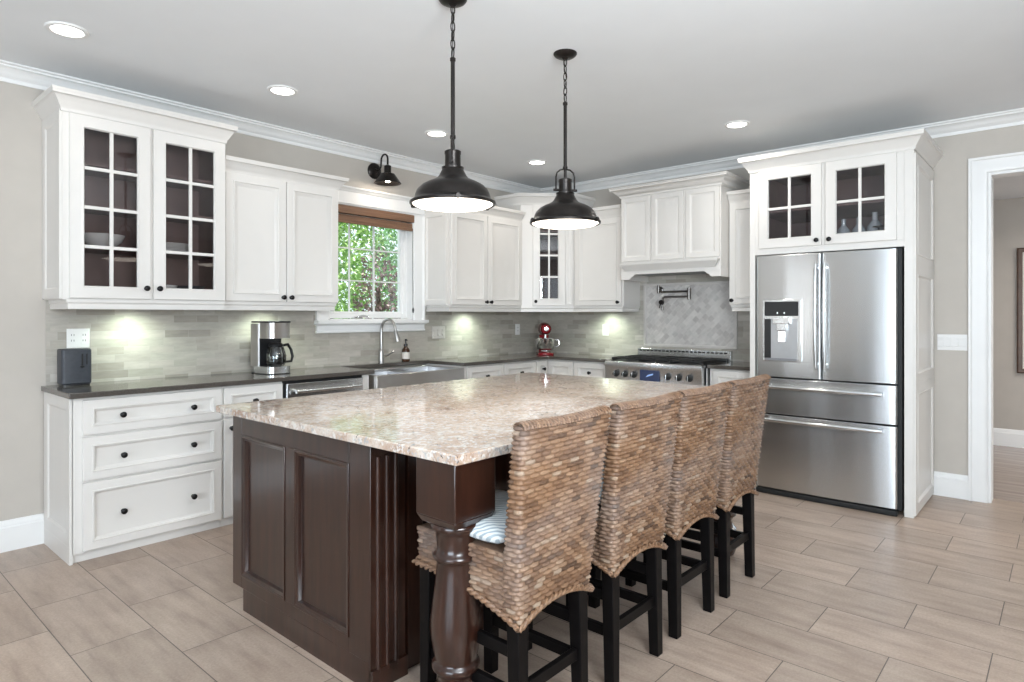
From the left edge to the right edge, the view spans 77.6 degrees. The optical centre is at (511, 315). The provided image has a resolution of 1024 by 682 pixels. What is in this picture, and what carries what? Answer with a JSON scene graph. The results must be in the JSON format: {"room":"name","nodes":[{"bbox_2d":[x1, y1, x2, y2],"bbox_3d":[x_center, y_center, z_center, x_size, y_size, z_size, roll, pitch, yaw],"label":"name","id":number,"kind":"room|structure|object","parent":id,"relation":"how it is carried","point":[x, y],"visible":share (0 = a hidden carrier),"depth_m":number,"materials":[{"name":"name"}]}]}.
{"room":"kitchen","nodes":[
{"label":"kitchen","id":0,"kind":"room"},
{"bbox_2d":[0,81,513,520],"bbox_3d":[-2.773,-0.050,3.912,0.160,3.000,9.510,0,0,41],"label":"wall","id":1,"kind":"structure","parent":0,"point":[22,305],"depth_m":3.71,"materials":[{"name":"beige paint"}]},
{"bbox_2d":[0,513,43,552],"bbox_3d":[-4.256,1.262,2.086,0.018,0.176,4.508,0,0,41],"label":"baseboard","id":2,"kind":"structure","parent":1,"relation":"attached to","point":[27,531],"depth_m":3.69,"materials":[{"name":"white wood"}]},
{"bbox_2d":[67,328,89,347],"bbox_3d":[-2.659,0.141,3.902,0.008,0.118,0.120,0,0,41],"label":"power outlet","id":3,"kind":"object","parent":1,"relation":"attached to","point":[76,338],"visible":1,"depth_m":3.90,"materials":[{"name":"white plastic"}]},
{"bbox_2d":[69,332,75,344],"bbox_3d":[-2.677,0.141,3.878,0.003,0.074,0.034,0,0,41],"label":"socket","id":4,"kind":"object","parent":3,"relation":"attached to","point":[72,335],"depth_m":3.88,"materials":[{"name":"white plastic"}]},
{"bbox_2d":[81,332,86,343],"bbox_3d":[-2.637,0.141,3.923,0.003,0.074,0.034,0,0,41],"label":"socket","id":5,"kind":"object","parent":3,"relation":"attached to","point":[83,334],"depth_m":3.92,"materials":[{"name":"white plastic"}]},
{"bbox_2d":[32,85,237,309],"bbox_3d":[-2.318,-0.642,3.979,0.436,1.216,1.027,0,0,41],"label":"upper cabinet","id":6,"kind":"object","parent":1,"relation":"attached to","point":[152,177],"visible":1,"depth_m":3.90,"materials":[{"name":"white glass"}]},
{"bbox_2d":[85,233,124,246],"bbox_3d":[-2.490,-0.444,3.870,0.240,0.085,0.240,0,0,41],"label":"bowl","id":7,"kind":"object","parent":6,"relation":"on","point":[100,239],"visible":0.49,"depth_m":3.79,"materials":[{"name":"ceramic"}]},
{"bbox_2d":[85,162,212,190],"bbox_3d":[-2.351,-0.873,4.008,0.323,0.016,0.865,0,0,41],"label":"shelf","id":8,"kind":"object","parent":6,"relation":"attached to","point":[89,174],"depth_m":4.03,"materials":[{"name":"white wood"}]},
{"bbox_2d":[85,203,212,224],"bbox_3d":[-2.351,-0.637,4.008,0.323,0.016,0.865,0,0,41],"label":"shelf","id":9,"kind":"object","parent":6,"relation":"attached to","point":[89,213],"depth_m":4.03,"materials":[{"name":"white wood"}]},
{"bbox_2d":[85,248,212,259],"bbox_3d":[-2.351,-0.393,4.008,0.323,0.016,0.865,0,0,41],"label":"shelf","id":10,"kind":"object","parent":6,"relation":"attached to","point":[89,252],"depth_m":4.03,"materials":[{"name":"white wood"}]},
{"bbox_2d":[166,285,177,287],"bbox_3d":[-2.258,-0.151,4.119,0.170,0.085,0.170,0,0,41],"label":"bowl","id":11,"kind":"object","parent":6,"relation":"in","point":[167,286],"visible":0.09,"depth_m":4.08,"materials":[{"name":"ceramic"}]},
{"bbox_2d":[177,286,204,288],"bbox_3d":[-2.154,-0.151,4.253,0.180,0.085,0.180,0,0,41],"label":"bowl","id":12,"kind":"object","parent":6,"relation":"in","point":[181,287],"visible":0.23,"depth_m":4.19,"materials":[{"name":"white ceramic"}]},
{"bbox_3d":[-2.233,-0.410,4.163,0.250,0.017,0.250,0,0,41],"label":"dinner plate","id":13,"kind":"object","parent":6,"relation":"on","visible":0},
{"bbox_2d":[166,248,188,250],"bbox_3d":[-2.233,-0.419,4.163,0.250,0.017,0.250,0,0,41],"label":"dinner plate","id":14,"kind":"object","parent":13,"relation":"on","point":[166,248],"visible":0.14,"depth_m":4.08,"materials":[{"name":"ceramic"}]},
{"bbox_3d":[-2.233,-0.428,4.163,0.250,0.017,0.250,0,0,41],"label":"dinner plate","id":15,"kind":"object","parent":14,"relation":"on","visible":0},
{"bbox_2d":[166,245,188,247],"bbox_3d":[-2.233,-0.437,4.163,0.250,0.017,0.250,0,0,41],"label":"dinner plate","id":16,"kind":"object","parent":15,"relation":"on","point":[166,245],"visible":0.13,"depth_m":4.07,"materials":[{"name":"ceramic"}]},
{"bbox_2d":[166,244,188,246],"bbox_3d":[-2.233,-0.446,4.163,0.250,0.017,0.250,0,0,41],"label":"dinner plate","id":17,"kind":"object","parent":16,"relation":"on","point":[166,244],"visible":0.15,"depth_m":4.09,"materials":[{"name":"ceramic"}]},
{"bbox_2d":[166,242,188,244],"bbox_3d":[-2.233,-0.455,4.163,0.250,0.017,0.250,0,0,41],"label":"dinner plate","id":18,"kind":"object","parent":17,"relation":"on","point":[166,242],"visible":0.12,"depth_m":4.08,"materials":[{"name":"ceramic"}]},
{"bbox_2d":[225,155,348,310],"bbox_3d":[-1.721,-0.547,4.696,0.387,1.025,0.957,0,0,41],"label":"upper cabinet","id":19,"kind":"object","parent":1,"relation":"attached to","point":[281,222],"visible":0.94,"depth_m":4.53,"materials":[{"name":"white wood"}]},
{"bbox_2d":[46,300,539,385],"bbox_3d":[-1.228,0.155,5.545,0.008,0.530,4.682,0,0,41],"label":"backsplash","id":20,"kind":"structure","parent":1,"relation":"attached to","point":[126,344],"depth_m":4.60,"materials":[{"name":"tile"}]},
{"bbox_2d":[314,185,428,332],"bbox_3d":[-1.248,-0.467,5.597,0.230,1.227,1.205,0,0,41],"label":"window","id":21,"kind":"structure","parent":1,"relation":"in","point":[410,282],"depth_m":5.76,"materials":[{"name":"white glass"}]},
{"bbox_2d":[338,213,411,227],"bbox_3d":[-1.225,-0.814,5.580,0.054,0.068,0.864,0,0,41],"label":"shade","id":22,"kind":"object","parent":21,"relation":"attached to","point":[344,218],"depth_m":5.56,"materials":[{"name":"brown wood"}]},
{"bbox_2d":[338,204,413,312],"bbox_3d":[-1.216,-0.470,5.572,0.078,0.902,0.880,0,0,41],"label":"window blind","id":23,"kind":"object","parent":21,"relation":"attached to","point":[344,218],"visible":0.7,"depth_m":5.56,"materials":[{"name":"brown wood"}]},
{"bbox_2d":[368,153,400,185],"bbox_3d":[-1.093,-1.260,5.475,0.304,0.265,0.228,0,0,41],"label":"wall sconce","id":24,"kind":"object","parent":1,"relation":"attached to","point":[387,178],"visible":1,"depth_m":5.50,"materials":[{"name":"black metal"}]},
{"bbox_2d":[432,326,444,338],"bbox_3d":[-0.702,0.167,6.126,0.017,0.118,0.165,0,0,41],"label":"light switch","id":25,"kind":"object","parent":1,"relation":"attached to","point":[438,332],"visible":1,"depth_m":6.12,"materials":[{"name":"grey plastic"}]},
{"bbox_2d":[424,206,525,311],"bbox_3d":[-0.368,-0.547,6.239,0.387,1.025,1.095,0,0,41],"label":"upper cabinet","id":26,"kind":"object","parent":1,"relation":"attached to","point":[473,260],"visible":0.91,"depth_m":6.04,"materials":[{"name":"white wood"}]},
{"bbox_2d":[0,59,1023,193],"bbox_3d":[0.479,-1.381,1.052,8.500,0.095,9.200,0,0,41],"label":"trim","id":27,"kind":"structure","parent":1,"relation":"attached to","point":[10,72],"depth_m":4.87,"materials":[{"name":"white wood"}]},
{"bbox_2d":[515,324,519,334],"bbox_3d":[0.063,0.157,7.005,0.008,0.118,0.072,0,0,41],"label":"power outlet","id":28,"kind":"object","parent":1,"relation":"attached to","point":[517,326],"visible":1,"depth_m":7.00,"materials":[{"name":"grey plastic"}]},
{"bbox_2d":[494,193,595,311],"bbox_3d":[0.353,-0.643,6.769,0.768,1.217,0.768,0,0,41],"label":"upper cabinet","id":29,"kind":"object","parent":1,"relation":"attached to","point":[547,254],"visible":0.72,"depth_m":6.57,"materials":[{"name":"white wood"}]},
{"bbox_2d":[540,231,557,238],"bbox_3d":[0.350,-0.872,6.810,0.639,0.014,0.639,0,0,41],"label":"shelf","id":30,"kind":"object","parent":29,"relation":"attached to","point":[541,236],"depth_m":6.95,"materials":[{"name":"white wood"}]},
{"bbox_2d":[540,253,557,259],"bbox_3d":[0.350,-0.636,6.810,0.639,0.014,0.639,0,0,41],"label":"shelf","id":31,"kind":"object","parent":29,"relation":"attached to","point":[541,257],"depth_m":6.94,"materials":[{"name":"white wood"}]},
{"bbox_2d":[540,278,557,280],"bbox_3d":[0.350,-0.392,6.810,0.639,0.014,0.639,0,0,41],"label":"shelf","id":32,"kind":"object","parent":29,"relation":"attached to","point":[541,279],"depth_m":6.86,"materials":[{"name":"white wood"}]},
{"bbox_2d":[0,0,1023,188],"bbox_3d":[0.532,-1.490,1.113,8.500,0.120,9.360,0,0,41],"label":"ceiling","id":33,"kind":"structure","parent":0,"point":[652,84],"depth_m":3.66,"materials":[{"name":"white paint"}]},
{"bbox_2d":[44,21,89,38],"bbox_3d":[-2.226,-1.425,3.186,0.188,0.010,0.188,0,0,41],"label":"recessed light","id":34,"kind":"object","parent":33,"relation":"in","point":[64,29],"visible":1,"depth_m":3.17,"materials":[{"name":"white plastic"}]},
{"bbox_2d":[267,85,297,95],"bbox_3d":[-1.456,-1.425,4.040,0.188,0.010,0.188,0,0,41],"label":"recessed light","id":35,"kind":"object","parent":33,"relation":"in","point":[283,90],"visible":1,"depth_m":4.03,"materials":[{"name":"white plastic"}]},
{"bbox_2d":[425,130,448,136],"bbox_3d":[-0.590,-1.425,4.997,0.188,0.010,0.188,0,0,41],"label":"recessed light","id":36,"kind":"object","parent":33,"relation":"in","point":[433,133],"visible":1,"depth_m":4.99,"materials":[{"name":"white plastic"}]},
{"bbox_2d":[409,0,495,211],"bbox_3d":[-0.263,-0.954,2.879,0.400,0.952,0.388,0,0,-37],"label":"pendant lamp","id":37,"kind":"object","parent":33,"relation":"hanging from","point":[452,190],"visible":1,"depth_m":2.80,"materials":[{"name":"black metal"}]},
{"bbox_2d":[412,197,492,211],"bbox_3d":[-0.267,-0.490,2.875,0.364,0.026,0.364,0,0,-37],"label":"diffuser","id":38,"kind":"object","parent":37,"relation":"attached to","point":[440,204],"depth_m":2.79,"materials":[{"name":"white glass"}]},
{"bbox_2d":[527,159,546,164],"bbox_3d":[0.234,-1.425,5.936,0.188,0.010,0.188,0,0,41],"label":"recessed light","id":39,"kind":"object","parent":33,"relation":"in","point":[532,162],"visible":1,"depth_m":5.93,"materials":[{"name":"white"}]},
{"bbox_2d":[530,49,600,229],"bbox_3d":[0.295,-0.954,3.472,0.400,0.952,0.388,0,0,41],"label":"pendant lamp","id":40,"kind":"object","parent":33,"relation":"hanging from","point":[565,212],"visible":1,"depth_m":3.41,"materials":[{"name":"black metal"}]},
{"bbox_2d":[532,219,598,229],"bbox_3d":[0.291,-0.490,3.476,0.364,0.026,0.364,0,0,41],"label":"diffuser","id":41,"kind":"object","parent":40,"relation":"attached to","point":[559,224],"depth_m":3.39,"materials":[{"name":"white glass"}]},
{"bbox_2d":[724,120,749,127],"bbox_3d":[1.682,-1.425,4.759,0.188,0.010,0.188,0,0,41],"label":"recessed light","id":42,"kind":"object","parent":33,"relation":"in","point":[738,123],"visible":1,"depth_m":4.75,"materials":[{"name":"white plastic"}]},
{"bbox_2d":[0,445,1023,681],"bbox_3d":[1.273,1.401,2.185,8.800,0.100,11.950,0,0,41],"label":"floor","id":43,"kind":"structure","parent":0,"point":[835,593],"depth_m":2.89,"materials":[{"name":"beige tile"}]},
{"bbox_2d":[44,387,221,565],"bbox_3d":[-2.289,0.900,3.889,0.572,0.901,0.818,0,0,41],"label":"base cabinet","id":44,"kind":"object","parent":43,"relation":"on","point":[130,471],"visible":0.96,"depth_m":3.67,"materials":[{"name":"white wood"}]},
{"bbox_2d":[41,352,617,398],"bbox_3d":[-0.744,0.433,5.102,1.303,0.030,4.706,0,0,41],"label":"countertop","id":45,"kind":"structure","parent":44,"relation":"on","point":[123,387],"depth_m":4.34,"materials":[{"name":"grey stone"}]},
{"bbox_2d":[57,348,90,385],"bbox_3d":[-2.623,0.309,3.818,0.119,0.218,0.154,0,0,41],"label":"countertop appliance","id":46,"kind":"object","parent":45,"relation":"on","point":[73,364],"visible":1,"depth_m":3.78,"materials":[{"name":"grey plastic"}]},
{"bbox_2d":[251,321,293,374],"bbox_3d":[-1.732,0.231,4.624,0.264,0.376,0.234,0,0,35],"label":"coffee maker","id":47,"kind":"object","parent":45,"relation":"on","point":[267,347],"visible":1,"depth_m":4.55,"materials":[{"name":"silver plastic"}]},
{"bbox_2d":[378,318,399,362],"bbox_3d":[-1.045,0.222,5.538,0.249,0.393,0.145,0,0,41],"label":"kitchen faucet","id":48,"kind":"object","parent":45,"relation":"on","point":[381,355],"visible":1,"depth_m":5.55,"materials":[{"name":"silver metal"}]},
{"bbox_2d":[402,339,409,361],"bbox_3d":[-0.961,0.317,5.761,0.076,0.203,0.073,0,0,41],"label":"soap bottle","id":49,"kind":"object","parent":45,"relation":"on","point":[405,351],"visible":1,"depth_m":5.73,"materials":[{"name":"orange glass"}]},
{"bbox_2d":[369,365,463,388],"bbox_3d":[-0.908,0.584,5.382,0.485,0.243,0.940,0,0,41],"label":"sink","id":50,"kind":"object","parent":45,"relation":"in","point":[400,376],"visible":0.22,"depth_m":5.29,"materials":[{"name":"silver metal"}]},
{"bbox_2d":[535,322,559,354],"bbox_3d":[0.374,0.248,6.797,0.266,0.341,0.320,0,0,-4],"label":"stand mixer","id":51,"kind":"object","parent":45,"relation":"on","point":[544,343],"visible":1,"depth_m":6.68,"materials":[{"name":"red metal"}]},
{"bbox_2d":[535,338,559,352],"bbox_3d":[0.357,0.321,6.750,0.222,0.150,0.222,0,0,41],"label":"bowl","id":52,"kind":"object","parent":51,"relation":"on","point":[544,345],"depth_m":6.68,"materials":[{"name":"silver metal"}]},
{"bbox_2d":[220,382,282,526],"bbox_3d":[-1.883,0.900,4.353,0.572,0.901,0.412,0,0,41],"label":"base cabinet","id":53,"kind":"object","parent":43,"relation":"on","point":[272,390],"visible":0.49,"depth_m":4.07,"materials":[{"name":"white wood"}]},
{"bbox_2d":[282,375,362,397],"bbox_3d":[-1.514,0.901,4.743,0.595,0.898,0.644,0,0,41],"label":"dishwasher","id":54,"kind":"object","parent":43,"relation":"on","point":[296,388],"visible":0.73,"depth_m":4.54,"materials":[{"name":"silver metal"}]},
{"bbox_2d":[362,364,464,389],"bbox_3d":[-0.952,0.900,5.414,0.572,0.901,1.094,0,0,41],"label":"base cabinet","id":55,"kind":"object","parent":43,"relation":"on","point":[365,377],"visible":0.02,"depth_m":4.89,"materials":[{"name":"white wood"}]},
{"bbox_2d":[465,363,502,378],"bbox_3d":[-0.427,0.900,6.012,0.572,0.901,0.494,0,0,41],"label":"base cabinet","id":56,"kind":"object","parent":43,"relation":"on","point":[486,370],"visible":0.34,"depth_m":5.83,"materials":[{"name":"white wood"}]},
{"bbox_2d":[233,416,736,681],"bbox_3d":[-0.005,0.902,3.289,1.543,0.897,2.268,0,0,41],"label":"kitchen island","id":57,"kind":"object","parent":43,"relation":"on","point":[325,535],"visible":0.42,"depth_m":2.41,"materials":[{"name":"brown wood"}]},
{"bbox_2d":[216,372,706,465],"bbox_3d":[-0.017,0.436,3.298,1.617,0.032,2.298,0,0,41],"label":"island countertop","id":58,"kind":"structure","parent":57,"relation":"on","point":[464,421],"depth_m":2.87,"materials":[{"name":"beige stone"}]},
{"bbox_2d":[412,405,611,681],"bbox_3d":[-0.012,0.828,2.151,0.546,1.045,0.474,0,0,41],"label":"counter stool","id":59,"kind":"object","parent":43,"relation":"on","point":[544,556],"visible":0.8,"depth_m":1.98,"materials":[{"name":"wicker"}]},
{"bbox_2d":[470,489,508,543],"bbox_3d":[-0.061,0.684,2.194,0.392,0.076,0.384,0,0,41],"label":"seat cushion","id":60,"kind":"object","parent":59,"relation":"on","point":[491,529],"visible":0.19,"depth_m":2.00,"materials":[{"name":"fabric"}]},
{"bbox_2d":[502,360,535,374],"bbox_3d":[-0.101,0.900,6.384,0.572,0.901,0.490,0,0,41],"label":"base cabinet","id":61,"kind":"object","parent":43,"relation":"on","point":[522,366],"visible":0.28,"depth_m":6.21,"materials":[{"name":"white wood"}]},
{"bbox_2d":[535,359,574,375],"bbox_3d":[0.404,0.900,6.748,0.859,0.901,0.720,0,0,41],"label":"base cabinet","id":62,"kind":"object","parent":43,"relation":"on","point":[548,366],"visible":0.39,"depth_m":6.45,"materials":[{"name":"white wood"}]},
{"bbox_2d":[574,361,604,377],"bbox_3d":[0.940,0.900,6.371,0.438,0.901,0.572,0,0,41],"label":"base cabinet","id":63,"kind":"object","parent":43,"relation":"on","point":[581,368],"visible":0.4,"depth_m":6.20,"materials":[{"name":"white wood"}]},
{"bbox_2d":[528,392,682,681],"bbox_3d":[0.331,0.828,2.542,0.546,1.045,0.474,0,0,42],"label":"counter stool","id":64,"kind":"object","parent":43,"relation":"on","point":[640,448],"visible":0.7,"depth_m":2.34,"materials":[{"name":"brown wicker"}]},
{"bbox_2d":[598,469,604,504],"bbox_3d":[0.280,0.684,2.583,0.392,0.076,0.384,0,0,41],"label":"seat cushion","id":65,"kind":"object","parent":64,"relation":"on","point":[602,478],"visible":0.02,"depth_m":2.40,"materials":[{"name":"fabric"}]},
{"bbox_2d":[588,382,732,638],"bbox_3d":[0.657,0.828,2.917,0.546,1.045,0.474,0,0,42],"label":"counter stool","id":66,"kind":"object","parent":43,"relation":"on","point":[701,428],"visible":0.59,"depth_m":2.73,"materials":[{"name":"brown wicker"}]},
{"bbox_2d":[605,348,732,385],"bbox_3d":[1.424,0.840,5.854,0.952,1.022,0.711,0,0,41],"label":"gas range","id":67,"kind":"object","parent":43,"relation":"on","point":[678,366],"visible":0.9,"depth_m":5.71,"materials":[{"name":"silver metal"}]},
{"bbox_2d":[613,359,723,367],"bbox_3d":[1.445,0.434,5.878,0.940,0.023,0.530,0,0,41],"label":"cooktop","id":68,"kind":"object","parent":67,"relation":"in","point":[699,362],"depth_m":5.64,"materials":[{"name":"metal"}]},
{"bbox_2d":[643,374,770,598],"bbox_3d":[0.989,0.828,3.299,0.546,1.045,0.474,0,0,41],"label":"counter stool","id":69,"kind":"object","parent":43,"relation":"on","point":[738,474],"visible":0.56,"depth_m":3.10,"materials":[{"name":"brown wicker"}]},
{"bbox_2d":[710,368,749,384],"bbox_3d":[1.997,0.900,5.444,0.426,0.901,0.572,0,0,41],"label":"base cabinet","id":70,"kind":"object","parent":43,"relation":"on","point":[717,376],"visible":0.06,"depth_m":5.31,"materials":[{"name":"white wood"}]},
{"bbox_2d":[707,361,749,370],"bbox_3d":[1.997,0.433,5.448,0.434,0.030,0.571,0,0,41],"label":"countertop","id":71,"kind":"structure","parent":70,"relation":"on","point":[733,365],"depth_m":5.31,"materials":[{"name":"grey stone"}]},
{"bbox_2d":[756,248,903,516],"bbox_3d":[2.453,0.448,4.819,0.964,1.806,0.834,0,0,41],"label":"refrigerator","id":72,"kind":"object","parent":43,"relation":"on","point":[830,325],"visible":0.9,"depth_m":4.50,"materials":[{"name":"silver metal"}]},
{"bbox_2d":[738,128,943,517],"bbox_3d":[2.490,0.069,4.850,1.228,2.564,0.838,0,0,41],"label":"tall cabinet","id":73,"kind":"object","parent":43,"relation":"on","point":[831,197],"visible":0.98,"depth_m":4.57,"materials":[{"name":"white wood"}]},
{"bbox_2d":[769,199,883,223],"bbox_3d":[2.519,-0.792,4.890,0.985,0.015,0.700,0,0,41],"label":"shelf","id":74,"kind":"object","parent":73,"relation":"attached to","point":[873,209],"depth_m":4.91,"materials":[{"name":"white wood"}]},
{"bbox_2d":[873,225,883,229],"bbox_3d":[2.570,-0.559,4.459,0.072,0.130,0.072,0,0,41],"label":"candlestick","id":75,"kind":"object","parent":73,"relation":"in","point":[879,226],"visible":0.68,"depth_m":4.45,"materials":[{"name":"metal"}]},
{"bbox_2d":[576,125,1023,474],"bbox_3d":[3.615,-0.050,4.514,8.650,3.000,0.140,0,0,41],"label":"wall","id":76,"kind":"structure","parent":0,"point":[951,171],"depth_m":4.72,"materials":[{"name":"beige paint"}]},
{"bbox_2d":[603,324,608,335],"bbox_3d":[0.986,0.157,6.710,0.072,0.118,0.008,0,0,41],"label":"power outlet","id":77,"kind":"object","parent":76,"relation":"attached to","point":[605,326],"visible":1,"depth_m":6.71,"materials":[{"name":"white plastic"}]},
{"bbox_2d":[574,204,639,311],"bbox_3d":[0.951,-0.554,6.500,0.596,1.039,0.387,0,0,41],"label":"upper cabinet","id":78,"kind":"object","parent":76,"relation":"attached to","point":[599,286],"visible":0.78,"depth_m":6.37,"materials":[{"name":"white wood"}]},
{"bbox_2d":[540,274,749,361],"bbox_3d":[1.337,-0.025,6.414,2.702,0.890,0.008,0,0,41],"label":"backsplash","id":79,"kind":"structure","parent":76,"relation":"attached to","point":[577,332],"depth_m":6.64,"materials":[{"name":"tile"}]},
{"bbox_2d":[657,285,690,309],"bbox_3d":[1.540,-0.172,6.128,0.371,0.245,0.147,0,0,41],"label":"pot filler","id":80,"kind":"object","parent":76,"relation":"attached to","point":[659,289],"visible":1,"depth_m":6.12,"materials":[{"name":"metal"}]},
{"bbox_2d":[609,171,749,281],"bbox_3d":[1.536,-0.762,5.861,1.150,0.862,0.576,0,0,41],"label":"range hood","id":81,"kind":"object","parent":76,"relation":"attached to","point":[680,226],"visible":0.91,"depth_m":5.64,"materials":[{"name":"white wood"}]},
{"bbox_2d":[646,284,733,345],"bbox_3d":[1.688,-0.002,6.097,0.905,0.575,0.004,0,0,41],"label":"backsplash","id":82,"kind":"structure","parent":76,"relation":"attached to","point":[707,318],"depth_m":6.07,"materials":[{"name":"tile"}]},
{"bbox_2d":[644,281,736,348],"bbox_3d":[1.685,-0.002,6.093,0.955,0.625,0.014,0,0,41],"label":"trim","id":83,"kind":"structure","parent":76,"relation":"attached to","point":[711,282],"depth_m":6.07,"materials":[{"name":"stone"}]},
{"bbox_2d":[727,189,749,310],"bbox_3d":[2.098,-0.547,5.494,0.344,1.025,0.387,0,0,41],"label":"upper cabinet","id":84,"kind":"object","parent":76,"relation":"attached to","point":[739,200],"visible":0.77,"depth_m":5.44,"materials":[{"name":"white wood"}]},
{"bbox_2d":[933,471,967,499],"bbox_3d":[3.255,1.262,4.725,0.224,0.176,0.018,0,0,41],"label":"baseboard","id":85,"kind":"structure","parent":76,"relation":"attached to","point":[951,485],"depth_m":4.72,"materials":[{"name":"white wood"}]},
{"bbox_2d":[937,334,967,350],"bbox_3d":[3.263,0.202,4.718,0.186,0.118,0.017,0,0,41],"label":"light switch","id":86,"kind":"object","parent":76,"relation":"attached to","point":[958,342],"visible":1,"depth_m":4.72,"materials":[{"name":"white plastic"}]},
{"bbox_2d":[968,151,1023,502],"bbox_3d":[3.878,0.163,4.290,1.060,2.375,0.154,0,0,41],"label":"door frame","id":87,"kind":"structure","parent":76,"relation":"in","point":[1017,172],"depth_m":4.58,"materials":[{"name":"white wood"}]},
{"bbox_2d":[993,197,1023,430],"bbox_3d":[5.164,0.041,6.620,8.800,2.620,0.150,0,0,41],"label":"wall","id":88,"kind":"structure","parent":0,"point":[1008,214],"depth_m":6.58,"materials":[{"name":"beige paint"}]},
{"bbox_2d":[993,428,1023,447],"bbox_3d":[5.447,1.262,6.260,7.900,0.176,0.018,0,0,41],"label":"baseboard","id":89,"kind":"structure","parent":88,"relation":"attached to","point":[1001,437],"depth_m":6.55,"materials":[{"name":"white wood"}]},
{"bbox_2d":[1017,248,1023,372],"bbox_3d":[5.426,-0.047,6.268,0.710,1.275,0.034,0,0,41],"label":"framed picture","id":90,"kind":"object","parent":88,"relation":"attached to","point":[1020,251],"visible":1,"depth_m":6.47,"materials":[{"name":"brown wood"}]},
{"bbox_2d":[1023,252,1023,368],"bbox_3d":[5.434,-0.047,6.276,0.630,1.195,0.008,0,0,41],"label":"print","id":91,"kind":"object","parent":90,"relation":"attached to","point":[1023,252],"depth_m":6.47},
{"bbox_2d":[993,175,1023,199],"bbox_3d":[4.353,-1.234,5.696,8.800,0.070,2.610,0,0,41],"label":"ceiling","id":92,"kind":"structure","parent":0,"point":[1010,187],"depth_m":5.98,"materials":[{"name":"white paint"}]},
{"label":"outside","id":93,"kind":"structure","parent":0,"visible":0},
{"bbox_3d":[-6.416,1.950,16.545,21.700,0.200,23.000,0,0,41],"label":"garden","id":94,"kind":"object","parent":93,"visible":0},
{"bbox_2d":[330,222,366,318],"bbox_3d":[-3.106,-0.455,10.634,1.386,4.616,1.369,0,0,3],"label":"tree","id":95,"kind":"object","parent":94,"relation":"on","point":[345,253],"visible":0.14,"depth_m":10.61,"materials":[{"name":"green plant"}]},
{"bbox_2d":[334,222,396,318],"bbox_3d":[-3.933,-1.353,14.256,3.996,6.411,3.918,0,0,11],"label":"tree","id":96,"kind":"object","parent":94,"relation":"on","point":[368,238],"visible":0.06,"depth_m":13.93,"materials":[{"name":"green plant"}]},
{"bbox_2d":[352,246,396,318],"bbox_3d":[-1.753,0.476,8.257,0.782,2.759,0.754,0,0,-12],"label":"tree","id":97,"kind":"object","parent":94,"relation":"on","point":[378,293],"visible":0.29,"depth_m":8.19,"materials":[{"name":"green plant"}]},
{"bbox_2d":[366,227,396,311],"bbox_3d":[-1.701,-0.099,9.912,1.159,3.906,1.080,0,0,4],"label":"tree","id":98,"kind":"object","parent":94,"relation":"on","point":[388,244],"visible":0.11,"depth_m":9.79,"materials":[{"name":"green plant"}]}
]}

